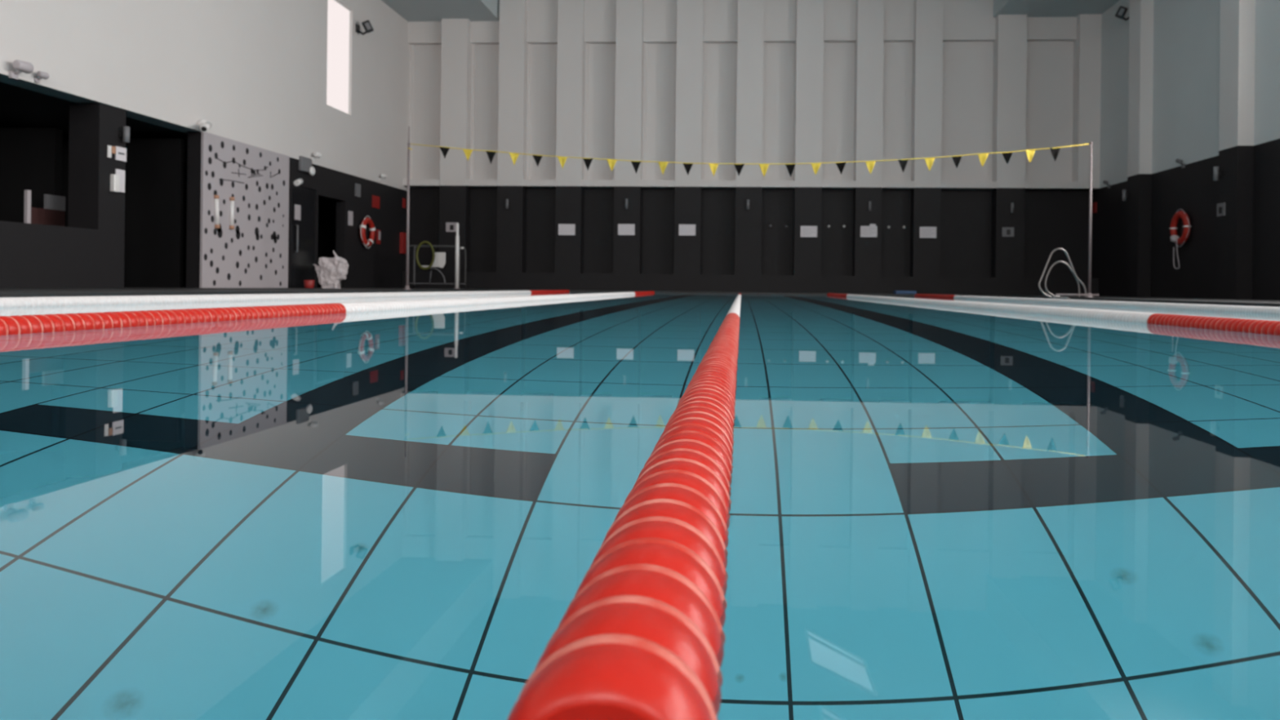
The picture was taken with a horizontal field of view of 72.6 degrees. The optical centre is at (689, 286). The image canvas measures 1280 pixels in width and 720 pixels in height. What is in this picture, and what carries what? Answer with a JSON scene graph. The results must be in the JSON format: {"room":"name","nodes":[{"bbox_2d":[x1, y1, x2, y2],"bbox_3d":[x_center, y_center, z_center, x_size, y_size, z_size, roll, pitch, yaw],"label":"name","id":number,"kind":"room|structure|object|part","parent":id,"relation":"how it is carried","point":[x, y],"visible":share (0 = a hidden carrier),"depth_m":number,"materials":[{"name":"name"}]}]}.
{"room":"indoor swimming pool","nodes":[
{"label":"indoor swimming pool","id":0,"kind":"room"},
{"bbox_2d":[0,128,62,222],"bbox_3d":[-13.169,-1.508,16.537,2.400,3.000,0.180,1,0,3],"label":"wall","id":1,"kind":"structure","parent":0,"point":[31,158],"depth_m":16.41,"materials":[{"name":"black paint"}]},
{"bbox_2d":[0,81,187,163],"bbox_3d":[-13.020,-3.506,12.803,3.099,0.200,36.000,1,0,3],"label":"ceiling","id":2,"kind":"structure","parent":0,"point":[19,106],"depth_m":17.21,"materials":[{"name":"tile"}]},
{"bbox_2d":[62,138,184,287],"bbox_3d":[-12.664,-1.627,19.109,3.100,3.250,0.150,1,0,3],"label":"wall","id":3,"kind":"structure","parent":0,"point":[154,170],"depth_m":18.98,"materials":[{"name":"black paint"}]},
{"bbox_2d":[0,0,409,288],"bbox_3d":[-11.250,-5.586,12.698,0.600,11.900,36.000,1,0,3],"label":"wall","id":4,"kind":"structure","parent":0,"point":[255,70],"depth_m":18.88,"materials":[{"name":"white paint"}]},
{"bbox_2d":[8,59,34,79],"bbox_3d":[-10.757,-3.492,13.952,0.280,0.292,0.242,1,0,3],"label":"spotlight","id":5,"kind":"object","parent":4,"relation":"attached to","point":[22,66],"visible":1,"depth_m":13.92,"materials":[{"name":"white plastic"}]},
{"bbox_3d":[-10.870,-3.402,13.970,0.055,0.110,0.132,1,0,3],"label":"wall plate","id":6,"kind":"part","parent":5,"relation":"part of","materials":[{"name":"white plastic"}]},
{"bbox_2d":[34,71,48,83],"bbox_3d":[-10.779,-3.491,14.434,0.178,0.186,0.154,1,0,3],"label":"spotlight","id":7,"kind":"object","parent":4,"relation":"attached to","point":[44,75],"visible":1,"depth_m":14.41,"materials":[{"name":"white plastic"}]},
{"bbox_3d":[-10.851,-3.434,14.445,0.035,0.070,0.084,1,0,3],"label":"wall plate","id":8,"kind":"part","parent":7,"relation":"part of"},
{"bbox_2d":[106,145,111,157],"bbox_3d":[-10.786,-2.518,16.152,0.020,0.223,0.086,1,0,3],"label":"notice","id":9,"kind":"object","parent":4,"relation":"attached to","point":[109,148],"visible":1,"depth_m":16.15,"materials":[{"name":"white paper"}]},
{"bbox_2d":[111,146,115,154],"bbox_3d":[-10.775,-2.562,16.247,0.030,0.134,0.093,1,0,3],"label":"notice","id":10,"kind":"object","parent":4,"relation":"attached to","point":[113,148],"visible":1,"depth_m":16.24,"materials":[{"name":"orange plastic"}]},
{"bbox_2d":[110,173,119,192],"bbox_3d":[-10.747,-1.941,16.247,0.100,0.329,0.140,1,0,3],"label":"dispenser","id":11,"kind":"object","parent":4,"relation":"attached to","point":[114,179],"visible":1,"depth_m":16.19,"materials":[{"name":"white plastic"}]},
{"bbox_2d":[115,168,124,192],"bbox_3d":[-10.775,-2.010,16.439,0.020,0.423,0.233,1,0,3],"label":"notice","id":12,"kind":"object","parent":4,"relation":"attached to","point":[121,172],"visible":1,"depth_m":16.47,"materials":[{"name":"white paper"}]},
{"bbox_2d":[115,146,126,161],"bbox_3d":[-10.768,-2.519,16.453,0.022,0.257,0.275,1,0,3],"label":"notice","id":13,"kind":"object","parent":4,"relation":"attached to","point":[121,153],"visible":1,"depth_m":16.45,"materials":[{"name":"white paper"}]},
{"bbox_2d":[118,126,129,142],"bbox_3d":[-10.692,-2.890,16.452,0.165,0.300,0.120,1,0,3],"label":"wall lamp","id":14,"kind":"object","parent":4,"relation":"attached to","point":[125,134],"visible":1,"depth_m":16.41,"materials":[{"name":"black plastic"}]},
{"bbox_2d":[197,119,211,132],"bbox_3d":[-10.401,-3.450,18.651,0.255,0.346,0.672,1,0,-36],"label":"camera","id":15,"kind":"object","parent":4,"relation":"attached to","point":[204,126],"visible":1,"depth_m":18.59,"materials":[{"name":"white plastic"}]},
{"bbox_2d":[199,131,289,288],"bbox_3d":[-10.444,-1.677,20.645,0.144,3.400,3.582,1,0,3],"label":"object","id":16,"kind":"object","parent":4,"relation":"attached to","point":[244,208],"visible":1,"depth_m":20.38,"materials":[{"name":"white plastic"}]},
{"bbox_2d":[293,178,302,186],"bbox_3d":[-10.298,-2.755,22.820,0.197,0.226,0.326,1,0,-5],"label":"spotlight","id":17,"kind":"object","parent":4,"relation":"attached to","point":[299,181],"visible":1,"depth_m":22.70,"materials":[{"name":"grey plastic"}]},
{"bbox_2d":[288,179,318,288],"bbox_3d":[-10.323,-1.376,23.253,0.122,2.800,1.513,1,0,3],"label":"door","id":18,"kind":"structure","parent":4,"relation":"in","point":[303,234],"depth_m":23.28,"materials":[{"name":"clear glass"}]},
{"bbox_3d":[-10.324,-1.276,22.846,0.072,0.744,0.044,1,0,3],"label":"handle","id":19,"kind":"part","parent":18,"relation":"part of","materials":[{"name":"grey plastic"}]},
{"bbox_2d":[294,204,300,220],"bbox_3d":[-10.354,-1.971,22.949,0.020,0.401,0.289,1,0,3],"label":"notice","id":20,"kind":"object","parent":18,"relation":"attached to","point":[297,207],"visible":1,"depth_m":22.93,"materials":[{"name":"white paper"}]},
{"bbox_2d":[298,155,315,175],"bbox_3d":[-10.264,-3.243,23.328,0.190,0.470,0.600,1,0,3],"label":"emergency light","id":21,"kind":"object","parent":4,"relation":"attached to","point":[304,163],"visible":1,"depth_m":23.27,"materials":[{"name":"grey plastic"}]},
{"bbox_2d":[311,151,321,160],"bbox_3d":[-10.198,-3.562,23.710,0.230,0.238,0.198,1,0,3],"label":"spotlight","id":22,"kind":"object","parent":4,"relation":"attached to","point":[316,154],"visible":1,"depth_m":23.67,"materials":[{"name":"white plastic"}]},
{"bbox_2d":[326,0,351,114],"bbox_3d":[-10.257,-6.725,25.301,0.050,3.160,1.553,1,0,3],"label":"window","id":23,"kind":"structure","parent":4,"relation":"in","point":[339,16],"depth_m":25.39,"materials":[{"name":"white glass"}]},
{"bbox_2d":[347,210,353,226],"bbox_3d":[-10.194,-2.063,26.123,0.020,0.432,0.294,1,0,3],"label":"notice","id":24,"kind":"object","parent":4,"relation":"attached to","point":[350,214],"visible":1,"depth_m":26.10,"materials":[{"name":"white paper"}]},
{"bbox_2d":[355,183,360,197],"bbox_3d":[-10.143,-2.954,26.562,0.050,0.390,0.304,1,0,3],"label":"air vent","id":25,"kind":"object","parent":4,"relation":"in","point":[357,187],"visible":1,"depth_m":26.52,"materials":[{"name":"grey plastic"}]},
{"bbox_2d":[355,20,373,35],"bbox_3d":[-9.841,-7.867,26.314,0.535,0.448,0.361,1,0,3],"label":"floodlight","id":26,"kind":"object","parent":4,"relation":"attached to","point":[366,24],"visible":1,"depth_m":26.25,"materials":[{"name":"black plastic"}]},
{"bbox_3d":[-10.080,-7.840,26.378,0.050,0.240,0.180,1,0,3],"label":"wall plate","id":27,"kind":"part","parent":26,"relation":"part of","materials":[{"name":"black plastic"}]},
{"bbox_3d":[-9.942,-7.731,26.370,0.307,0.174,0.070,1,0,3],"label":"arm","id":28,"kind":"part","parent":26,"relation":"part of","materials":[{"name":"black plastic"}]},
{"bbox_3d":[-9.701,-7.869,26.200,0.110,0.200,0.014,-28,28,-15],"label":"lamp glass","id":29,"kind":"part","parent":26,"relation":"part of","materials":[{"name":"grey glass"}]},
{"bbox_2d":[359,215,375,248],"bbox_3d":[-10.038,-1.713,27.058,0.209,1.017,1.017,1,0,3],"label":"lifebuoy","id":30,"kind":"object","parent":4,"relation":"attached to","point":[362,227],"visible":1,"depth_m":26.93,"materials":[{"name":"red plastic"}]},
{"bbox_2d":[372,195,379,208],"bbox_3d":[-10.079,-2.732,27.920,0.020,0.385,0.549,1,0,3],"label":"sign","id":31,"kind":"object","parent":4,"relation":"attached to","point":[375,200],"visible":1,"depth_m":27.89,"materials":[{"name":"red plastic"}]},
{"bbox_2d":[376,229,380,244],"bbox_3d":[-10.078,-1.626,28.132,0.022,0.466,0.310,1,0,3],"label":"sign","id":32,"kind":"object","parent":4,"relation":"attached to","point":[378,231],"visible":1,"depth_m":28.11,"materials":[{"name":"plastic"}]},
{"bbox_2d":[378,173,386,181],"bbox_3d":[-9.934,-3.544,28.111,0.230,0.238,0.198,1,0,3],"label":"spotlight","id":33,"kind":"object","parent":4,"relation":"attached to","point":[383,175],"visible":1,"depth_m":28.07,"materials":[{"name":"white plastic"}]},
{"bbox_2d":[402,198,405,208],"bbox_3d":[-9.938,-2.918,30.243,0.020,0.333,0.250,1,0,3],"label":"sign","id":34,"kind":"object","parent":4,"relation":"attached to","point":[403,199],"visible":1,"depth_m":30.22,"materials":[{"name":"red plastic"}]},
{"bbox_2d":[317,196,336,286],"bbox_3d":[-11.865,-1.968,30.715,3.300,3.950,0.100,1,0,3],"label":"doorway","id":35,"kind":"structure","parent":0,"point":[326,207],"depth_m":30.72,"materials":[{"name":"black paint"}]},
{"bbox_2d":[0,286,1279,306],"bbox_3d":[-1.273,0.301,12.098,27.520,0.350,36.000,1,0,3],"label":"floor","id":36,"kind":"structure","parent":0,"point":[4,292],"depth_m":15.99,"materials":[{"name":"tile"}]},
{"bbox_2d":[23,190,65,226],"bbox_3d":[-11.904,-0.868,16.044,0.060,1.750,0.880,1,0,3],"label":"folding screen","id":37,"kind":"object","parent":36,"relation":"on","point":[53,211],"visible":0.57,"depth_m":16.06,"materials":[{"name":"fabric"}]},
{"bbox_3d":[-11.928,-0.869,15.645,0.060,1.750,0.080,1,0,3],"label":"edge post","id":38,"kind":"part","parent":37,"relation":"part of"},
{"bbox_3d":[-11.903,-0.718,16.084,0.040,1.450,0.800,1,0,3],"label":"screen panel","id":39,"kind":"part","parent":37,"relation":"part of","materials":[{"name":"red fabric"}]},
{"bbox_3d":[-11.878,-1.578,16.258,0.050,0.270,0.450,1,0,3],"label":"panel","id":40,"kind":"part","parent":37,"relation":"part of","materials":[{"name":"grey plastic"}]},
{"bbox_2d":[303,280,314,288],"bbox_3d":[-9.817,-0.075,22.419,0.260,0.210,0.254,1,0,3],"label":"bucket","id":41,"kind":"object","parent":36,"relation":"on","point":[308,283],"visible":0.9,"depth_m":22.32,"materials":[{"name":"red plastic"}]},
{"bbox_2d":[313,250,348,288],"bbox_3d":[-9.443,-0.402,22.853,0.879,1.117,0.396,1,0,3],"label":"sculpture","id":42,"kind":"object","parent":36,"relation":"on","point":[331,272],"visible":0.88,"depth_m":22.70,"materials":[{"name":"stone"}]},
{"bbox_2d":[403,126,412,289],"bbox_3d":[-6.746,-1.893,20.841,0.195,3.915,0.180,1,0,3],"label":"flag pole","id":43,"kind":"object","parent":36,"relation":"on","point":[406,286],"visible":1,"depth_m":20.82,"materials":[{"name":"white metal"}]},
{"bbox_2d":[410,143,1088,177],"bbox_3d":[1.225,-2.979,20.366,15.871,0.786,0.078,1,0,3],"label":"flag line","id":44,"kind":"object","parent":43,"relation":"hanging from","point":[1055,151],"visible":1,"depth_m":20.35,"materials":[{"name":"yellow fabric"}]},
{"bbox_3d":[1.226,-3.123,20.365,15.871,0.499,0.022,1,0,3],"label":"cord","id":45,"kind":"part","parent":44,"relation":"part of","materials":[{"name":"yellow fabric"}]},
{"bbox_2d":[408,240,466,288],"bbox_3d":[-8.026,-0.696,27.509,1.728,1.490,0.750,1,0,3],"label":"trolley","id":46,"kind":"object","parent":36,"relation":"on","point":[414,246],"depth_m":27.21,"materials":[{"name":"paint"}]},
{"bbox_3d":[-8.271,-0.989,27.183,0.610,0.910,0.070,1,0,3],"label":"hose coil","id":47,"kind":"part","parent":46,"relation":"part of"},
{"bbox_2d":[421,252,445,282],"bbox_3d":[-8.056,-0.615,27.530,0.800,0.956,0.401,1,0,3],"label":"chair","id":48,"kind":"object","parent":46,"relation":"on","point":[439,261],"visible":1,"depth_m":27.33,"materials":[{"name":"white plastic"}]},
{"bbox_3d":[-8.155,-0.650,27.537,0.600,0.050,0.400,1,0,3],"label":"seat","id":49,"kind":"part","parent":48,"relation":"part of","materials":[{"name":"white plastic"}]},
{"bbox_3d":[-7.960,-0.379,27.359,0.582,0.486,0.071,1,0,3],"label":"leg","id":50,"kind":"part","parent":48,"relation":"part of","materials":[{"name":"grey plastic"}]},
{"bbox_3d":[-7.892,-0.844,27.351,0.416,0.496,0.060,1,0,3],"label":"backrest","id":51,"kind":"part","parent":48,"relation":"part of","materials":[{"name":"white plastic"}]},
{"bbox_2d":[421,283,465,284],"bbox_3d":[-8.031,-0.111,27.529,1.680,0.020,0.600,1,0,3],"label":"shelf","id":52,"kind":"object","parent":46,"relation":"attached to","point":[421,283],"depth_m":27.23,"materials":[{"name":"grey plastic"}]},
{"bbox_2d":[453,222,460,288],"bbox_3d":[-7.163,-0.954,26.776,0.200,2.027,0.200,1,0,3],"label":"post","id":53,"kind":"object","parent":36,"relation":"on","point":[457,237],"visible":0.98,"depth_m":26.73,"materials":[{"name":"plastic"}]},
{"bbox_2d":[0,292,1279,719],"bbox_3d":[0.703,0.198,12.791,15.000,0.001,25.180,1,0,3],"label":"pool water","id":54,"kind":"object","parent":36,"relation":"in","point":[935,512],"visible":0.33,"depth_m":0.75,"materials":[{"name":"blue liquid"}]},
{"bbox_2d":[0,289,569,307],"bbox_3d":[-4.277,0.128,13.089,0.108,0.107,25.180,1,0,3],"label":"lane rope","id":55,"kind":"object","parent":54,"relation":"on","point":[55,300],"visible":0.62,"depth_m":8.09,"materials":[{"name":"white plastic"}]},
{"bbox_2d":[0,290,654,335],"bbox_3d":[-1.792,0.160,12.940,0.108,0.107,25.180,1,0,3],"label":"lane rope","id":56,"kind":"object","parent":54,"relation":"on","point":[23,324],"visible":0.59,"depth_m":4.15,"materials":[{"name":"red plastic"}]},
{"bbox_2d":[506,293,741,719],"bbox_3d":[0.710,0.209,12.790,0.096,0.094,25.180,1,0,3],"label":"lane rope","id":57,"kind":"object","parent":54,"relation":"on","point":[639,637],"visible":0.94,"depth_m":0.46,"materials":[{"name":"red plastic"}]},
{"bbox_2d":[826,293,1279,335],"bbox_3d":[3.249,0.216,12.638,0.108,0.107,25.180,1,0,3],"label":"lane rope","id":58,"kind":"object","parent":54,"relation":"on","point":[1250,326],"visible":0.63,"depth_m":5.52,"materials":[{"name":"red plastic"}]},
{"bbox_2d":[914,293,1279,314],"bbox_3d":[5.704,0.240,12.491,0.107,0.107,25.180,1,0,3],"label":"lane rope","id":59,"kind":"object","parent":54,"relation":"on","point":[1237,308],"visible":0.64,"depth_m":10.67,"materials":[{"name":"white plastic"}]},
{"bbox_2d":[893,290,916,293],"bbox_3d":[6.481,0.163,26.160,0.620,0.100,0.400,1,0,3],"label":"board","id":60,"kind":"object","parent":36,"relation":"on","point":[894,291],"visible":0.86,"depth_m":25.97,"materials":[{"name":"blue plastic"}]},
{"bbox_2d":[1038,248,1098,299],"bbox_3d":[8.394,0.161,19.514,1.292,2.049,0.682,1,0,3],"label":"pool ladder","id":61,"kind":"object","parent":36,"relation":"on","point":[1057,295],"visible":0.85,"depth_m":19.24,"materials":[{"name":"metal"}]},
{"bbox_3d":[8.509,-0.182,19.827,0.796,0.835,0.042,1,0,3],"label":"handrail","id":62,"kind":"part","parent":61,"relation":"part of","materials":[{"name":"metal"}]},
{"bbox_2d":[1086,142,1093,297],"bbox_3d":[9.174,-1.541,19.889,0.180,3.567,0.180,1,0,3],"label":"flag pole","id":63,"kind":"object","parent":36,"relation":"on","point":[1091,143],"visible":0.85,"depth_m":19.86,"materials":[{"name":"silver metal"}]},
{"bbox_2d":[381,0,1119,22],"bbox_3d":[0.847,-9.881,12.128,24.120,1.440,36.300,1,0,3],"label":"ceiling","id":64,"kind":"structure","parent":0,"point":[412,11],"depth_m":28.58,"materials":[{"name":"paint"}]},
{"bbox_2d":[401,0,1101,295],"bbox_3d":[1.856,-5.440,29.821,24.120,11.900,0.850,1,0,3],"label":"wall","id":65,"kind":"structure","parent":0,"point":[675,81],"depth_m":29.64,"materials":[{"name":"white paint"}]},
{"bbox_2d":[399,232,406,253],"bbox_3d":[-9.909,-1.520,30.157,0.120,0.721,0.498,1,0,3],"label":"upper cabinet","id":66,"kind":"object","parent":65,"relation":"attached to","point":[402,250],"visible":0.76,"depth_m":29.93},
{"bbox_2d":[445,222,456,231],"bbox_3d":[-8.204,-2.065,29.985,0.418,0.323,0.018,1,0,3],"label":"sign","id":67,"kind":"object","parent":65,"relation":"attached to","point":[450,227],"visible":0.78,"depth_m":29.98,"materials":[{"name":"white plastic"}]},
{"bbox_2d":[506,199,508,208],"bbox_3d":[-6.263,-2.855,29.824,0.090,0.340,0.110,1,0,3],"label":"wall light","id":68,"kind":"object","parent":65,"relation":"attached to","point":[507,200],"visible":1,"depth_m":29.77,"materials":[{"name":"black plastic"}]},
{"bbox_2d":[558,223,575,235],"bbox_3d":[-4.207,-1.966,29.747,0.577,0.377,0.015,1,0,3],"label":"sign","id":69,"kind":"object","parent":65,"relation":"attached to","point":[563,228],"visible":1,"depth_m":29.74,"materials":[{"name":"white plastic"}]},
{"bbox_2d":[617,223,635,235],"bbox_3d":[-2.156,-1.958,29.625,0.572,0.375,0.015,1,0,3],"label":"sign","id":70,"kind":"object","parent":65,"relation":"attached to","point":[623,228],"visible":1,"depth_m":29.62,"materials":[{"name":"white plastic"}]},
{"bbox_2d":[625,199,627,208],"bbox_3d":[-2.145,-2.832,29.578,0.090,0.340,0.110,1,0,3],"label":"wall light","id":71,"kind":"object","parent":65,"relation":"attached to","point":[626,200],"visible":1,"depth_m":29.53,"materials":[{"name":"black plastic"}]},
{"bbox_2d":[679,224,695,235],"bbox_3d":[-0.082,-1.937,29.500,0.568,0.374,0.015,1,0,3],"label":"sign","id":72,"kind":"object","parent":65,"relation":"attached to","point":[684,229],"visible":1,"depth_m":29.49,"materials":[{"name":"white plastic"}]},
{"bbox_2d":[746,199,749,209],"bbox_3d":[1.972,-2.781,29.331,0.090,0.340,0.110,1,0,3],"label":"wall light","id":73,"kind":"object","parent":65,"relation":"attached to","point":[748,200],"visible":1,"depth_m":29.29,"materials":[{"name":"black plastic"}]},
{"bbox_2d":[800,226,817,237],"bbox_3d":[4.014,-1.867,29.254,0.558,0.371,0.016,1,0,3],"label":"sign","id":74,"kind":"object","parent":65,"relation":"attached to","point":[806,231],"visible":1,"depth_m":29.25,"materials":[{"name":"white plastic"}]},
{"bbox_2d":[860,223,877,237],"bbox_3d":[6.011,-1.894,29.134,0.554,0.440,0.018,1,0,3],"label":"sign","id":75,"kind":"object","parent":65,"relation":"attached to","point":[871,230],"visible":1,"depth_m":29.12,"materials":[{"name":"white plastic"}]},
{"bbox_2d":[868,200,871,211],"bbox_3d":[6.035,-2.704,29.088,0.090,0.340,0.110,1,0,3],"label":"wall light","id":76,"kind":"object","parent":65,"relation":"attached to","point":[869,202],"visible":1,"depth_m":29.04,"materials":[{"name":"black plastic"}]},
{"bbox_2d":[920,226,936,237],"bbox_3d":[7.964,-1.825,29.018,0.549,0.368,0.016,1,0,3],"label":"sign","id":77,"kind":"object","parent":65,"relation":"attached to","point":[925,232],"visible":1,"depth_m":29.01,"materials":[{"name":"white plastic"}]},
{"bbox_2d":[1002,226,1013,236],"bbox_3d":[10.580,-1.828,28.861,0.388,0.311,0.018,1,0,3],"label":"sign","id":78,"kind":"object","parent":65,"relation":"attached to","point":[1006,231],"visible":1,"depth_m":28.85,"materials":[{"name":"grey plastic"}]},
{"bbox_2d":[1010,202,1013,213],"bbox_3d":[10.694,-2.625,28.809,0.090,0.340,0.110,1,0,3],"label":"wall light","id":79,"kind":"object","parent":65,"relation":"attached to","point":[1011,203],"visible":1,"depth_m":28.76,"materials":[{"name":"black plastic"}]},
{"bbox_2d":[1092,0,1279,300],"bbox_3d":[12.676,-5.318,11.266,0.300,11.900,36.000,1,0,3],"label":"wall","id":80,"kind":"structure","parent":0,"point":[1187,33],"depth_m":23.17,"materials":[{"name":"grey paint"}]},
{"bbox_2d":[1093,201,1097,213],"bbox_3d":[13.545,-2.655,29.047,0.030,0.349,0.264,1,0,3],"label":"sign","id":81,"kind":"object","parent":80,"relation":"attached to","point":[1095,204],"visible":1,"depth_m":28.98,"materials":[{"name":"red plastic"}]},
{"bbox_2d":[1102,180,1110,187],"bbox_3d":[13.414,-3.312,27.941,0.175,0.250,0.208,1,0,3],"label":"spotlight","id":82,"kind":"object","parent":80,"relation":"attached to","point":[1104,182],"visible":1,"depth_m":27.88,"materials":[{"name":"grey plastic"}]},
{"bbox_2d":[1115,5,1128,21],"bbox_3d":[13.195,-8.315,26.360,0.535,0.448,0.361,1,0,3],"label":"floodlight","id":83,"kind":"object","parent":80,"relation":"attached to","point":[1122,11],"visible":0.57,"depth_m":26.29,"materials":[{"name":"black plastic"}]},
{"bbox_3d":[13.050,-8.315,26.260,0.110,0.200,0.014,31,32,21],"label":"lamp glass","id":84,"kind":"part","parent":83,"relation":"part of","materials":[{"name":"grey glass"}]},
{"bbox_2d":[1126,0,1153,297],"bbox_3d":[13.183,-4.368,25.436,0.360,9.310,0.750,1,0,3],"label":"pilaster","id":85,"kind":"object","parent":80,"relation":"attached to","point":[1140,11],"visible":0.96,"depth_m":25.07,"materials":[{"name":"white paint"}]},
{"bbox_2d":[1122,189,1128,200],"bbox_3d":[12.922,-2.724,25.776,0.165,0.340,0.120,1,0,3],"label":"wall lamp","id":86,"kind":"object","parent":85,"relation":"attached to","point":[1125,194],"visible":1,"depth_m":25.74,"materials":[{"name":"black plastic"}]},
{"bbox_2d":[1168,208,1191,269],"bbox_3d":[13.027,-1.282,23.161,0.310,1.603,1.017,1,0,3],"label":"lifebuoy","id":87,"kind":"object","parent":80,"relation":"attached to","point":[1185,222],"visible":1,"depth_m":23.13,"materials":[{"name":"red plastic"}]},
{"bbox_2d":[1175,159,1185,168],"bbox_3d":[13.133,-3.315,23.245,0.175,0.250,0.208,1,0,3],"label":"spotlight","id":88,"kind":"object","parent":80,"relation":"attached to","point":[1178,161],"visible":1,"depth_m":23.19,"materials":[{"name":"grey plastic"}]},
{"bbox_2d":[1217,0,1255,299],"bbox_3d":[12.886,-4.371,20.470,0.360,9.310,0.800,1,0,3],"label":"pilaster","id":89,"kind":"object","parent":80,"relation":"attached to","point":[1237,17],"visible":0.91,"depth_m":20.13,"materials":[{"name":"white paint"}]},
{"bbox_2d":[1213,166,1222,180],"bbox_3d":[12.623,-2.714,20.785,0.165,0.340,0.120,1,0,3],"label":"wall lamp","id":90,"kind":"object","parent":89,"relation":"attached to","point":[1216,173],"visible":1,"depth_m":20.74,"materials":[{"name":"black plastic"}]},
{"bbox_2d":[1216,202,1225,216],"bbox_3d":[12.675,-1.847,20.722,0.034,0.306,0.329,1,0,3],"label":"sign","id":91,"kind":"object","parent":89,"relation":"attached to","point":[1220,206],"visible":1,"depth_m":20.70,"materials":[{"name":"grey plastic"}]}
]}

